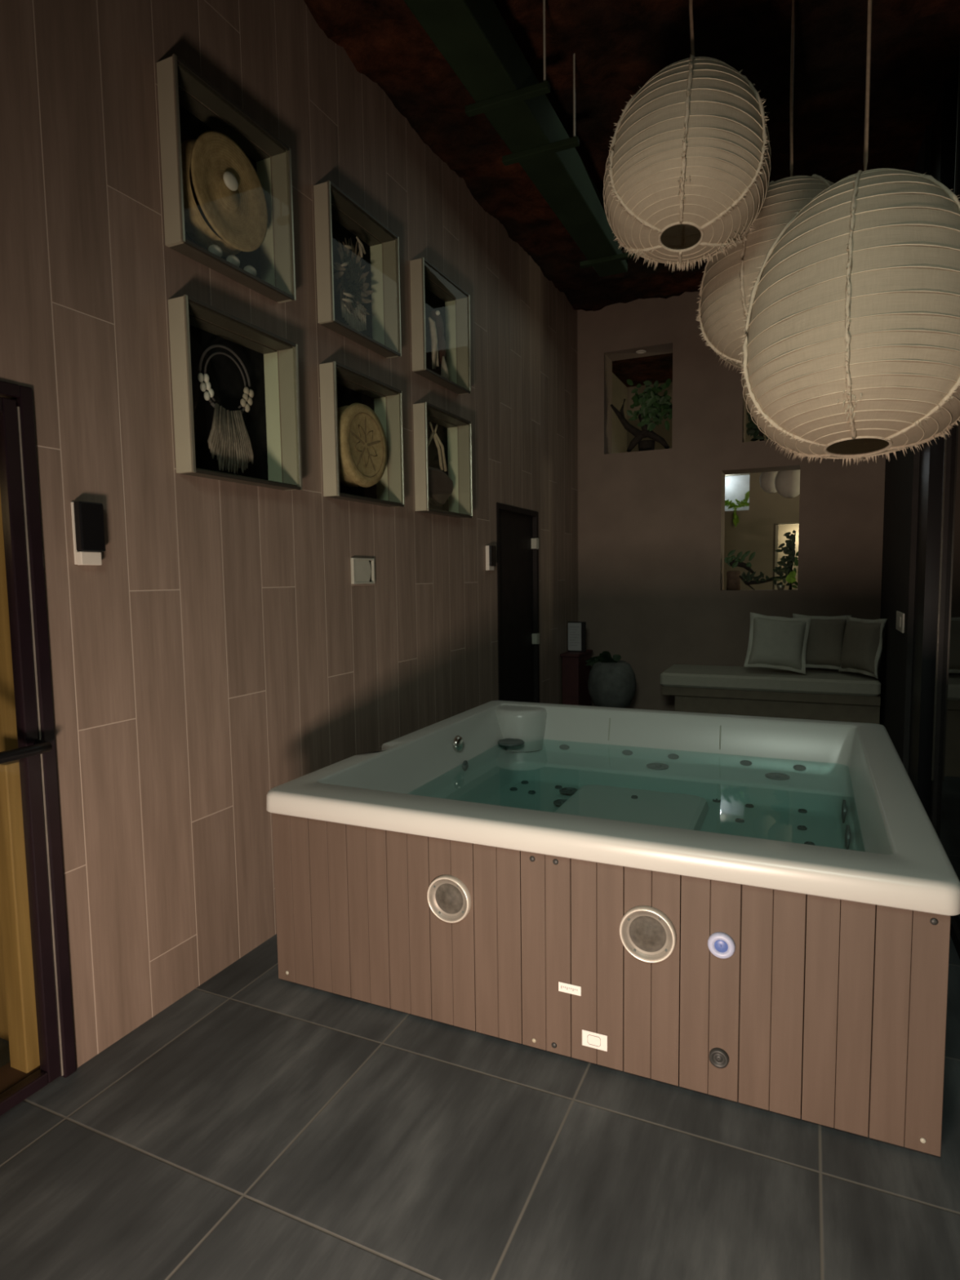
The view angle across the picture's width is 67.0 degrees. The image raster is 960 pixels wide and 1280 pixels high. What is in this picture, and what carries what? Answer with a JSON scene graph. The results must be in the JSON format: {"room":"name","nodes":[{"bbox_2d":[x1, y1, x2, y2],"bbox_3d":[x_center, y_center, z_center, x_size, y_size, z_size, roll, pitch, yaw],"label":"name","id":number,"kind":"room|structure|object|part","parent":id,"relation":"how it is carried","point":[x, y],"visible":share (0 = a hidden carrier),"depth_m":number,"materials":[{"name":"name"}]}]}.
{"room":"spa hot tub room","nodes":[
{"label":"spa hot tub room","id":0,"kind":"room"},
{"bbox_2d":[0,492,17,1040],"bbox_3d":[-2.035,0.114,2.548,1.396,2.400,0.080,1,5,24],"label":"wall","id":1,"kind":"structure","parent":0,"point":[8,731],"depth_m":2.25,"materials":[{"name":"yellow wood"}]},
{"bbox_2d":[0,1061,39,1094],"bbox_3d":[-1.570,1.352,1.809,0.115,0.045,0.980,1,5,24],"label":"floor","id":2,"kind":"structure","parent":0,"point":[10,1076],"depth_m":2.16,"materials":[{"name":"brown wood"}]},
{"bbox_2d":[0,0,577,1068],"bbox_3d":[-1.138,-0.821,2.591,0.160,4.230,10.294,1,5,24],"label":"wall","id":3,"kind":"structure","parent":0,"point":[222,651],"depth_m":2.71,"materials":[{"name":"brown wood"}]},
{"bbox_2d":[0,760,39,1073],"bbox_3d":[-1.374,0.845,2.195,0.080,0.985,0.105,1,5,24],"label":"trim","id":4,"kind":"structure","parent":3,"relation":"attached to","point":[15,920],"depth_m":2.15,"materials":[{"name":"yellow wood"}]},
{"bbox_2d":[0,380,76,1115],"bbox_3d":[-1.474,0.351,1.674,0.116,2.060,1.060,1,5,24],"label":"door","id":5,"kind":"structure","parent":3,"relation":"in","point":[36,754],"depth_m":2.11,"materials":[{"name":"brown wood"}]},
{"bbox_3d":[-1.438,0.343,1.699,0.070,0.032,0.916,1,5,24],"label":"handle","id":6,"kind":"part","parent":5,"relation":"part of","materials":[{"name":"black plastic"}]},
{"bbox_2d":[71,501,105,565],"bbox_3d":[-1.203,-0.327,2.233,0.037,0.192,0.084,1,5,24],"label":"wall thermostat","id":7,"kind":"object","parent":3,"relation":"attached to","point":[87,517],"visible":1,"depth_m":2.21,"materials":[{"name":"black plastic"}]},
{"bbox_2d":[156,53,296,303],"bbox_3d":[-0.962,-1.673,2.734,0.168,0.596,0.596,1,5,24],"label":"display box","id":8,"kind":"object","parent":3,"relation":"attached to","point":[182,117],"visible":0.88,"depth_m":2.71,"materials":[{"name":"beige wood"}]},
{"bbox_3d":[-1.011,-1.647,2.437,0.010,0.596,0.012,1,5,24],"label":"trim","id":9,"kind":"part","parent":8,"relation":"part of","materials":[{"name":"beige wood"}]},
{"bbox_2d":[208,244,222,257],"bbox_3d":[-0.964,-1.415,2.643,0.046,0.044,0.053,1,5,24],"label":"pebble","id":10,"kind":"object","parent":8,"relation":"on","point":[215,249],"visible":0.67,"depth_m":2.62,"materials":[{"name":"grey stone"}]},
{"bbox_3d":[-1.036,-1.675,2.767,0.007,0.556,0.556,1,5,24],"label":"backing panel","id":11,"kind":"part","parent":8,"relation":"part of","materials":[{"name":"black fabric"}]},
{"bbox_2d":[181,130,267,256],"bbox_3d":[-0.976,-1.647,2.702,0.126,0.406,0.414,1,5,24],"label":"gong","id":12,"kind":"object","parent":8,"relation":"in","point":[236,221],"visible":0.91,"depth_m":2.66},
{"bbox_3d":[-0.994,-1.632,2.692,0.102,0.378,0.378,1,5,24],"label":"crown","id":13,"kind":"part","parent":12,"relation":"part of","materials":[{"name":"metal"}]},
{"bbox_2d":[222,171,238,191],"bbox_3d":[-0.920,-1.694,2.680,0.030,0.061,0.071,1,5,24],"label":"shell","id":14,"kind":"object","parent":8,"relation":"in","point":[230,180],"visible":1,"depth_m":2.67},
{"bbox_3d":[-0.894,-1.962,2.677,0.010,0.012,0.572,1,5,24],"label":"trim","id":15,"kind":"part","parent":8,"relation":"part of","materials":[{"name":"beige wood"}]},
{"bbox_2d":[226,254,239,266],"bbox_3d":[-0.927,-1.420,2.724,0.046,0.044,0.053,1,5,24],"label":"pebble","id":16,"kind":"object","parent":8,"relation":"on","point":[232,259],"visible":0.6,"depth_m":2.71,"materials":[{"name":"grey stone"}]},
{"bbox_3d":[-0.886,-1.381,2.726,0.010,0.012,0.572,1,5,24],"label":"trim","id":17,"kind":"part","parent":8,"relation":"part of","materials":[{"name":"wood"}]},
{"bbox_2d":[243,265,256,275],"bbox_3d":[-0.889,-1.424,2.806,0.046,0.044,0.053,1,5,24],"label":"pebble","id":18,"kind":"object","parent":8,"relation":"on","point":[249,268],"visible":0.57,"depth_m":2.79,"materials":[{"name":"grey stone"}]},
{"bbox_3d":[-0.770,-1.696,2.966,0.010,0.596,0.012,1,5,24],"label":"trim","id":19,"kind":"part","parent":8,"relation":"part of","materials":[{"name":"beige wood"}]},
{"bbox_2d":[168,294,302,490],"bbox_3d":[-0.951,-0.906,2.799,0.168,0.596,0.596,1,5,24],"label":"display box","id":20,"kind":"object","parent":3,"relation":"attached to","point":[190,335],"visible":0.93,"depth_m":2.86,"materials":[{"name":"beige wood"}]},
{"bbox_3d":[-1.000,-0.880,2.502,0.010,0.596,0.012,1,5,24],"label":"trim","id":21,"kind":"part","parent":20,"relation":"part of","materials":[{"name":"beige metal"}]},
{"bbox_2d":[197,344,253,474],"bbox_3d":[-0.966,-0.885,2.791,0.030,0.480,0.287,1,5,24],"label":"necklace","id":22,"kind":"object","parent":20,"relation":"in","point":[228,439],"visible":1,"depth_m":2.79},
{"bbox_3d":[-0.975,-0.994,2.785,0.014,0.262,0.270,1,5,24],"label":"cord","id":23,"kind":"part","parent":22,"relation":"part of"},
{"bbox_3d":[-1.025,-0.908,2.832,0.007,0.556,0.556,1,5,24],"label":"backing panel","id":24,"kind":"part","parent":20,"relation":"part of","materials":[{"name":"black fabric"}]},
{"bbox_3d":[-0.883,-1.195,2.742,0.010,0.012,0.572,1,5,24],"label":"trim","id":25,"kind":"part","parent":20,"relation":"part of","materials":[{"name":"wood"}]},
{"bbox_3d":[-0.875,-0.614,2.791,0.010,0.012,0.572,1,5,24],"label":"trim","id":26,"kind":"part","parent":20,"relation":"part of","materials":[{"name":"beige wood"}]},
{"bbox_3d":[-0.759,-0.929,3.031,0.010,0.596,0.012,1,5,24],"label":"trim","id":27,"kind":"part","parent":20,"relation":"part of","materials":[{"name":"beige metal"}]},
{"bbox_2d":[313,180,401,358],"bbox_3d":[-0.610,-1.744,3.507,0.168,0.596,0.596,1,5,24],"label":"display box","id":28,"kind":"object","parent":3,"relation":"attached to","point":[332,225],"visible":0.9,"depth_m":3.56,"materials":[{"name":"beige wood"}]},
{"bbox_3d":[-0.659,-1.718,3.209,0.010,0.596,0.012,1,5,24],"label":"trim","id":29,"kind":"part","parent":28,"relation":"part of","materials":[{"name":"white wood"}]},
{"bbox_3d":[-0.683,-1.746,3.540,0.007,0.556,0.556,1,5,24],"label":"backing panel","id":30,"kind":"part","parent":28,"relation":"part of","materials":[{"name":"black fabric"}]},
{"bbox_2d":[333,235,373,332],"bbox_3d":[-0.603,-1.711,3.490,0.069,0.438,0.310,1,5,24],"label":"headdress","id":31,"kind":"object","parent":28,"relation":"in","point":[354,315],"visible":0.98,"depth_m":3.48},
{"bbox_3d":[-0.542,-2.033,3.449,0.010,0.012,0.572,1,5,24],"label":"trim","id":32,"kind":"part","parent":28,"relation":"part of","materials":[{"name":"brown metal"}]},
{"bbox_3d":[-0.534,-1.451,3.499,0.010,0.012,0.572,1,5,24],"label":"trim","id":33,"kind":"part","parent":28,"relation":"part of","materials":[{"name":"brown metal"}]},
{"bbox_3d":[-0.417,-1.766,3.739,0.010,0.596,0.012,1,5,24],"label":"trim","id":34,"kind":"part","parent":28,"relation":"part of","materials":[{"name":"white wood"}]},
{"bbox_2d":[319,360,404,506],"bbox_3d":[-0.599,-0.977,3.572,0.168,0.596,0.596,1,5,24],"label":"display box","id":35,"kind":"object","parent":3,"relation":"attached to","point":[335,392],"visible":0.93,"depth_m":3.62,"materials":[{"name":"beige wood"}]},
{"bbox_3d":[-0.648,-0.951,3.274,0.010,0.596,0.012,1,5,24],"label":"trim","id":36,"kind":"part","parent":35,"relation":"part of","materials":[{"name":"beige wood"}]},
{"bbox_3d":[-0.672,-0.978,3.605,0.007,0.556,0.556,1,5,24],"label":"backing panel","id":37,"kind":"part","parent":35,"relation":"part of","materials":[{"name":"black fabric"}]},
{"bbox_2d":[337,403,386,487],"bbox_3d":[-0.607,-0.944,3.537,0.132,0.398,0.398,1,5,24],"label":"disc","id":38,"kind":"object","parent":35,"relation":"in","point":[362,439],"visible":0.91,"depth_m":3.48,"materials":[{"name":"beige wood"}]},
{"bbox_3d":[-0.531,-1.266,3.514,0.010,0.012,0.572,1,5,24],"label":"trim","id":39,"kind":"part","parent":35,"relation":"part of","materials":[{"name":"brown metal"}]},
{"bbox_3d":[-0.523,-0.684,3.564,0.010,0.012,0.572,1,5,24],"label":"trim","id":40,"kind":"part","parent":35,"relation":"part of","materials":[{"name":"wood"}]},
{"bbox_3d":[-0.407,-0.999,3.804,0.010,0.596,0.012,1,5,24],"label":"trim","id":41,"kind":"part","parent":35,"relation":"part of","materials":[{"name":"beige wood"}]},
{"bbox_2d":[350,557,374,584],"bbox_3d":[-0.583,-0.344,3.622,0.017,0.128,0.190,1,5,24],"label":"wall plate","id":42,"kind":"object","parent":3,"relation":"attached to","point":[362,570],"visible":1,"depth_m":3.61,"materials":[{"name":"grey plastic"}]},
{"bbox_2d":[409,257,471,395],"bbox_3d":[-0.258,-1.814,4.278,0.168,0.596,0.596,1,5,24],"label":"display box","id":43,"kind":"object","parent":3,"relation":"attached to","point":[426,296],"visible":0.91,"depth_m":4.37,"materials":[{"name":"beige wood"}]},
{"bbox_3d":[-0.307,-1.788,3.981,0.010,0.596,0.012,1,5,24],"label":"trim","id":44,"kind":"part","parent":43,"relation":"part of","materials":[{"name":"white wood"}]},
{"bbox_3d":[-0.332,-1.816,4.312,0.007,0.556,0.556,1,5,24],"label":"backing panel","id":45,"kind":"part","parent":43,"relation":"part of","materials":[{"name":"black fabric"}]},
{"bbox_2d":[427,309,448,379],"bbox_3d":[-0.259,-1.741,4.259,0.094,0.396,0.245,1,5,24],"label":"tassel","id":46,"kind":"object","parent":43,"relation":"hanging from","point":[435,323],"visible":0.98,"depth_m":4.23,"materials":[{"name":"beige fabric"}]},
{"bbox_3d":[-0.191,-2.103,4.221,0.010,0.012,0.572,1,5,24],"label":"trim","id":47,"kind":"part","parent":43,"relation":"part of","materials":[{"name":"brown metal"}]},
{"bbox_3d":[-0.182,-1.522,4.270,0.010,0.012,0.572,1,5,24],"label":"trim","id":48,"kind":"part","parent":43,"relation":"part of","materials":[{"name":"brown metal"}]},
{"bbox_3d":[-0.066,-1.837,4.511,0.010,0.596,0.012,1,5,24],"label":"trim","id":49,"kind":"part","parent":43,"relation":"part of","materials":[{"name":"beige metal"}]},
{"bbox_2d":[413,401,472,518],"bbox_3d":[-0.247,-1.047,4.343,0.168,0.596,0.596,1,5,24],"label":"display box","id":50,"kind":"object","parent":3,"relation":"attached to","point":[424,457],"visible":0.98,"depth_m":4.49,"materials":[{"name":"beige wood"}]},
{"bbox_3d":[-0.296,-1.021,4.046,0.010,0.596,0.012,1,5,24],"label":"trim","id":51,"kind":"part","parent":50,"relation":"part of","materials":[{"name":"beige wood"}]},
{"bbox_3d":[-0.321,-1.049,4.377,0.007,0.556,0.556,1,5,24],"label":"backing panel","id":52,"kind":"part","parent":50,"relation":"part of","materials":[{"name":"black fabric"}]},
{"bbox_2d":[427,422,453,506],"bbox_3d":[-0.258,-1.040,4.333,0.065,0.469,0.337,1,5,24],"label":"pouch","id":53,"kind":"object","parent":50,"relation":"in","point":[440,485],"visible":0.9,"depth_m":4.30,"materials":[{"name":"brown leather"}]},
{"bbox_3d":[-0.180,-1.336,4.286,0.010,0.012,0.572,1,5,24],"label":"trim","id":54,"kind":"part","parent":50,"relation":"part of","materials":[{"name":"brown metal"}]},
{"bbox_3d":[-0.172,-0.754,4.335,0.010,0.012,0.572,1,5,24],"label":"trim","id":55,"kind":"part","parent":50,"relation":"part of","materials":[{"name":"wood"}]},
{"bbox_3d":[-0.055,-1.069,4.575,0.010,0.596,0.012,1,5,24],"label":"trim","id":56,"kind":"part","parent":50,"relation":"part of","materials":[{"name":"beige wood"}]},
{"bbox_2d":[485,545,496,570],"bbox_3d":[0.075,-0.568,5.036,0.039,0.170,0.100,1,5,24],"label":"light switch","id":57,"kind":"object","parent":3,"relation":"attached to","point":[491,550],"visible":1,"depth_m":5.00,"materials":[{"name":"white plastic"}]},
{"bbox_2d":[496,502,539,702],"bbox_3d":[0.261,0.002,5.648,0.139,2.036,0.860,1,5,24],"label":"door","id":58,"kind":"structure","parent":3,"relation":"in","point":[517,528],"depth_m":5.66,"materials":[{"name":"brown wood"}]},
{"bbox_2d":[0,933,959,1279],"bbox_3d":[1.270,1.264,3.231,6.900,0.100,13.100,1,5,24],"label":"floor","id":59,"kind":"structure","parent":0,"point":[260,1125],"depth_m":1.85,"materials":[{"name":"tile"}]},
{"bbox_2d":[560,649,592,706],"bbox_3d":[0.900,0.514,6.727,0.175,0.815,0.460,1,5,24],"label":"wooden pedestal","id":60,"kind":"object","parent":59,"relation":"on","point":[575,673],"visible":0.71,"depth_m":6.54,"materials":[{"name":"red wood"}]},
{"bbox_2d":[567,621,586,652],"bbox_3d":[0.889,-0.030,6.670,0.170,0.275,0.023,1,5,24],"label":"paper notice","id":61,"kind":"object","parent":60,"relation":"on","point":[576,631],"visible":1,"depth_m":6.66,"materials":[{"name":"white paper"}]},
{"bbox_2d":[585,651,636,707],"bbox_3d":[1.183,0.521,6.511,0.429,0.830,0.429,-5,6,-40],"label":"potted plant","id":62,"kind":"object","parent":59,"relation":"on","point":[611,682],"visible":0.85,"depth_m":6.35,"materials":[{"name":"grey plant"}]},
{"bbox_2d":[266,700,959,1156],"bbox_3d":[0.632,0.851,3.188,2.161,0.738,2.127,1,5,24],"label":"hot tub","id":63,"kind":"object","parent":59,"relation":"on","point":[755,911],"visible":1,"depth_m":2.28,"materials":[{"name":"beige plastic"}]},
{"bbox_2d":[560,986,577,991],"bbox_3d":[0.275,1.075,2.236,0.053,0.008,0.001,1,5,24],"label":"label","id":64,"kind":"object","parent":63,"relation":"attached to","point":[562,988],"depth_m":2.24,"materials":[{"name":"white plastic"}]},
{"bbox_3d":[0.627,1.043,3.197,2.077,0.355,1.985,1,5,24],"label":"frame","id":65,"kind":"part","parent":63,"relation":"part of","materials":[{"name":"brown wood"}]},
{"bbox_2d":[659,664,880,724],"bbox_3d":[2.391,0.610,6.079,1.640,0.690,0.660,1,5,24],"label":"bench","id":66,"kind":"object","parent":59,"relation":"on","point":[827,695],"visible":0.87,"depth_m":5.79,"materials":[{"name":"beige fabric"}]},
{"bbox_3d":[2.387,0.324,6.054,1.640,0.115,0.660,1,5,24],"label":"mattress","id":67,"kind":"part","parent":66,"relation":"part of","materials":[{"name":"beige fabric"}]},
{"bbox_2d":[743,612,811,674],"bbox_3d":[2.422,0.022,5.911,0.503,0.488,0.207,1,5,24],"label":"pillow","id":68,"kind":"object","parent":66,"relation":"on","point":[777,642],"visible":1,"depth_m":5.85,"materials":[{"name":"beige fabric"}]},
{"bbox_2d":[792,613,851,670],"bbox_3d":[2.796,0.017,5.961,0.449,0.463,0.190,1,5,24],"label":"pillow","id":69,"kind":"object","parent":66,"relation":"on","point":[824,642],"visible":0.61,"depth_m":5.89,"materials":[{"name":"beige fabric"}]},
{"bbox_2d":[838,616,887,678],"bbox_3d":[2.966,0.048,5.633,0.178,0.448,0.420,-2,5,-11],"label":"pillow","id":70,"kind":"object","parent":66,"relation":"on","point":[863,639],"visible":1,"depth_m":5.54,"materials":[{"name":"beige fabric"}]},
{"bbox_2d":[930,54,959,959],"bbox_3d":[1.556,-0.667,1.987,0.058,3.950,3.100,1,5,24],"label":"door","id":71,"kind":"structure","parent":59,"relation":"on","point":[945,765],"depth_m":3.28,"materials":[{"name":"black wood"}]},
{"bbox_2d":[612,373,626,453],"bbox_3d":[1.373,-1.224,8.412,0.100,3.980,2.406,1,5,24],"label":"wall","id":72,"kind":"structure","parent":0,"point":[619,388],"depth_m":8.95,"materials":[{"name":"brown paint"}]},
{"bbox_2d":[303,0,959,386],"bbox_3d":[1.821,-2.825,2.532,5.700,0.311,13.136,1,5,24],"label":"ceiling","id":73,"kind":"structure","parent":0,"point":[618,46],"depth_m":3.63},
{"bbox_2d":[403,0,637,276],"bbox_3d":[0.148,-2.564,3.228,0.390,0.420,4.000,1,5,24],"label":"duct","id":74,"kind":"object","parent":73,"relation":"hanging from","point":[473,37],"visible":0.84,"depth_m":3.32,"materials":[{"name":"green metal"}]},
{"bbox_3d":[0.274,-2.563,3.082,0.009,0.400,0.010,1,5,24],"label":"hanger rod","id":75,"kind":"part","parent":74,"relation":"part of","materials":[{"name":"grey plastic"}]},
{"bbox_3d":[0.452,-2.599,3.472,0.009,0.400,0.010,1,5,24],"label":"hanger rod","id":76,"kind":"part","parent":74,"relation":"part of","materials":[{"name":"grey plastic"}]},
{"bbox_2d":[603,0,770,271],"bbox_3d":[0.740,-2.062,2.610,0.590,1.312,0.634,1,5,24],"label":"paper lantern","id":77,"kind":"object","parent":73,"relation":"hanging from","point":[686,175],"visible":1,"depth_m":2.46,"materials":[{"name":"white paper"}]},
{"bbox_3d":[0.774,-2.413,2.647,0.013,0.621,0.066,2,6,30],"label":"cord","id":78,"kind":"part","parent":77,"relation":"part of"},
{"bbox_2d":[696,0,834,372],"bbox_3d":[1.302,-1.966,3.071,0.698,1.598,0.742,-1,5,-3],"label":"paper lantern","id":79,"kind":"object","parent":73,"relation":"hanging from","point":[726,283],"visible":0.34,"depth_m":2.94,"materials":[{"name":"white paper"}]},
{"bbox_3d":[1.314,-1.562,3.112,0.693,0.740,0.684,3,0,-41],"label":"lamp shade","id":80,"kind":"part","parent":79,"relation":"part of","materials":[{"name":"white paper"}]},
{"bbox_3d":[1.321,-2.365,3.067,0.013,0.802,0.037,3,6,40],"label":"cord","id":81,"kind":"part","parent":79,"relation":"part of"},
{"bbox_2d":[759,471,777,493],"bbox_3d":[3.272,-2.402,8.104,0.260,1.495,0.260,1,5,24],"label":"lantern","id":82,"kind":"object","parent":73,"relation":"hanging from","point":[766,480],"visible":0.49,"depth_m":8.08,"materials":[{"name":"paper"}]},
{"bbox_2d":[774,469,799,497],"bbox_3d":[3.212,-2.287,7.480,0.300,1.617,0.300,1,5,24],"label":"lantern","id":83,"kind":"object","parent":73,"relation":"hanging from","point":[787,483],"visible":0.57,"depth_m":7.44,"materials":[{"name":"paper"}]},
{"bbox_2d":[738,0,959,465],"bbox_3d":[1.188,-1.631,2.226,0.705,2.119,0.756,1,5,24],"label":"paper lantern","id":84,"kind":"object","parent":73,"relation":"hanging from","point":[851,340],"visible":1,"depth_m":2.04,"materials":[{"name":"white paper"}]},
{"bbox_3d":[1.203,-1.022,2.291,0.694,0.838,0.703,1,-4,32],"label":"lamp shade","id":85,"kind":"part","parent":84,"relation":"part of","materials":[{"name":"white paper"}]},
{"bbox_3d":[1.211,-2.082,2.245,0.013,1.224,0.059,2,5,27],"label":"cord","id":86,"kind":"part","parent":84,"relation":"part of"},
{"bbox_2d":[626,382,799,590],"bbox_3d":[3.981,-1.286,8.710,4.400,3.980,0.300,1,5,24],"label":"wall","id":87,"kind":"structure","parent":0,"point":[755,530],"depth_m":8.84,"materials":[{"name":"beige paint"}]},
{"bbox_2d":[724,475,749,511],"bbox_3d":[3.065,-1.847,9.263,0.850,0.560,0.040,1,5,24],"label":"window","id":88,"kind":"structure","parent":87,"relation":"attached to","point":[735,486],"depth_m":9.16,"materials":[{"name":"white glass"}]},
{"bbox_2d":[724,490,749,526],"bbox_3d":[3.155,-1.614,8.934,0.405,0.466,0.121,1,5,24],"label":"trailing plant","id":89,"kind":"object","parent":87,"relation":"attached to","point":[744,502],"visible":0.98,"depth_m":8.92,"materials":[{"name":"green plant"}]},
{"bbox_2d":[774,522,799,589],"bbox_3d":[3.879,-0.989,8.617,0.697,0.807,0.022,1,5,24],"label":"trim","id":90,"kind":"structure","parent":87,"relation":"attached to","point":[776,524],"depth_m":8.73,"materials":[{"name":"beige wood"}]},
{"bbox_2d":[777,524,799,589],"bbox_3d":[4.012,-1.015,8.908,0.795,0.905,0.040,1,5,24],"label":"window","id":91,"kind":"structure","parent":87,"relation":"attached to","point":[783,529],"depth_m":8.97,"materials":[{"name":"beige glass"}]},
{"bbox_2d":[791,551,798,588],"bbox_3d":[3.985,-0.868,8.709,0.500,0.544,0.069,1,5,24],"label":"leafy shrub","id":92,"kind":"object","parent":87,"relation":"in","point":[796,562],"visible":0.12,"depth_m":8.77,"materials":[{"name":"green plant"}]},
{"bbox_2d":[577,291,885,711],"bbox_3d":[3.433,-1.173,5.986,5.344,4.230,0.300,1,5,24],"label":"wall","id":93,"kind":"structure","parent":0,"point":[651,594],"depth_m":6.54,"materials":[{"name":"brown paint"}]},
{"bbox_2d":[635,350,645,353],"bbox_3d":[1.484,-2.656,6.690,0.094,0.012,0.094,1,5,24],"label":"recessed light","id":94,"kind":"object","parent":93,"relation":"in","point":[637,351],"visible":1,"depth_m":6.68,"materials":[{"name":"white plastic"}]},
{"bbox_2d":[610,378,672,452],"bbox_3d":[1.513,-2.094,6.781,0.576,0.687,0.272,1,5,24],"label":"plant","id":95,"kind":"object","parent":93,"relation":"in","point":[655,403],"visible":1,"depth_m":6.73,"materials":[{"name":"green plant"}]},
{"bbox_2d":[726,570,740,590],"bbox_3d":[2.297,-0.539,6.574,0.124,0.175,0.124,1,5,24],"label":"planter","id":96,"kind":"object","parent":93,"relation":"on","point":[733,580],"visible":0.91,"depth_m":6.52,"materials":[{"name":"brown"}]},
{"bbox_2d":[724,549,755,573],"bbox_3d":[2.335,-0.702,6.520,0.260,0.222,0.068,1,5,24],"label":"fern","id":97,"kind":"object","parent":96,"relation":"on","point":[736,562],"visible":1,"depth_m":6.51,"materials":[{"name":"green plant"}]},
{"bbox_2d":[746,404,769,441],"bbox_3d":[2.439,-1.940,6.310,0.231,0.436,0.102,1,5,24],"label":"plant","id":98,"kind":"object","parent":93,"relation":"in","point":[753,428],"visible":0.43,"depth_m":6.33,"materials":[{"name":"green plant"}]},
{"bbox_2d":[738,569,782,590],"bbox_3d":[2.484,-0.529,6.424,0.367,0.182,0.045,1,5,24],"label":"branch","id":99,"kind":"object","parent":93,"relation":"on","point":[748,577],"visible":1,"depth_m":6.45,"materials":[{"name":"green plant"}]},
{"bbox_2d":[777,585,784,590],"bbox_3d":[2.619,-0.457,6.319,0.064,0.045,0.064,1,5,24],"label":"candle holder","id":100,"kind":"object","parent":93,"relation":"on","point":[779,587],"visible":1,"depth_m":6.29,"materials":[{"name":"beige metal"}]},
{"bbox_2d":[768,530,795,590],"bbox_3d":[2.657,-0.702,6.392,0.221,0.520,0.098,1,5,24],"label":"leafy shrub","id":101,"kind":"object","parent":93,"relation":"in","point":[790,544],"visible":0.86,"depth_m":6.36,"materials":[{"name":"green plant"}]},
{"bbox_2d":[786,570,795,590],"bbox_3d":[2.691,-0.516,6.280,0.081,0.167,0.030,1,5,24],"label":"houseplant","id":102,"kind":"object","parent":93,"relation":"in","point":[790,578],"visible":1,"depth_m":6.27,"materials":[{"name":"green plant"}]},
{"bbox_2d":[878,124,932,774],"bbox_3d":[2.969,-1.085,5.023,0.150,4.230,1.844,1,5,24],"label":"wall","id":103,"kind":"structure","parent":0,"point":[901,472],"depth_m":4.69,"materials":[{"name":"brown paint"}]},
{"bbox_2d":[895,610,904,633],"bbox_3d":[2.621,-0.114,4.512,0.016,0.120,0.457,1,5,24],"label":"light switch","id":104,"kind":"object","parent":103,"relation":"attached to","point":[900,626],"visible":1,"depth_m":4.50,"materials":[{"name":"white plastic"}]},
{"bbox_2d":[908,78,958,820],"bbox_3d":[2.512,-0.868,4.014,0.100,3.980,0.400,1,5,24],"label":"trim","id":105,"kind":"structure","parent":103,"relation":"attached to","point":[944,127],"depth_m":3.92,"materials":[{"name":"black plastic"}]}
]}

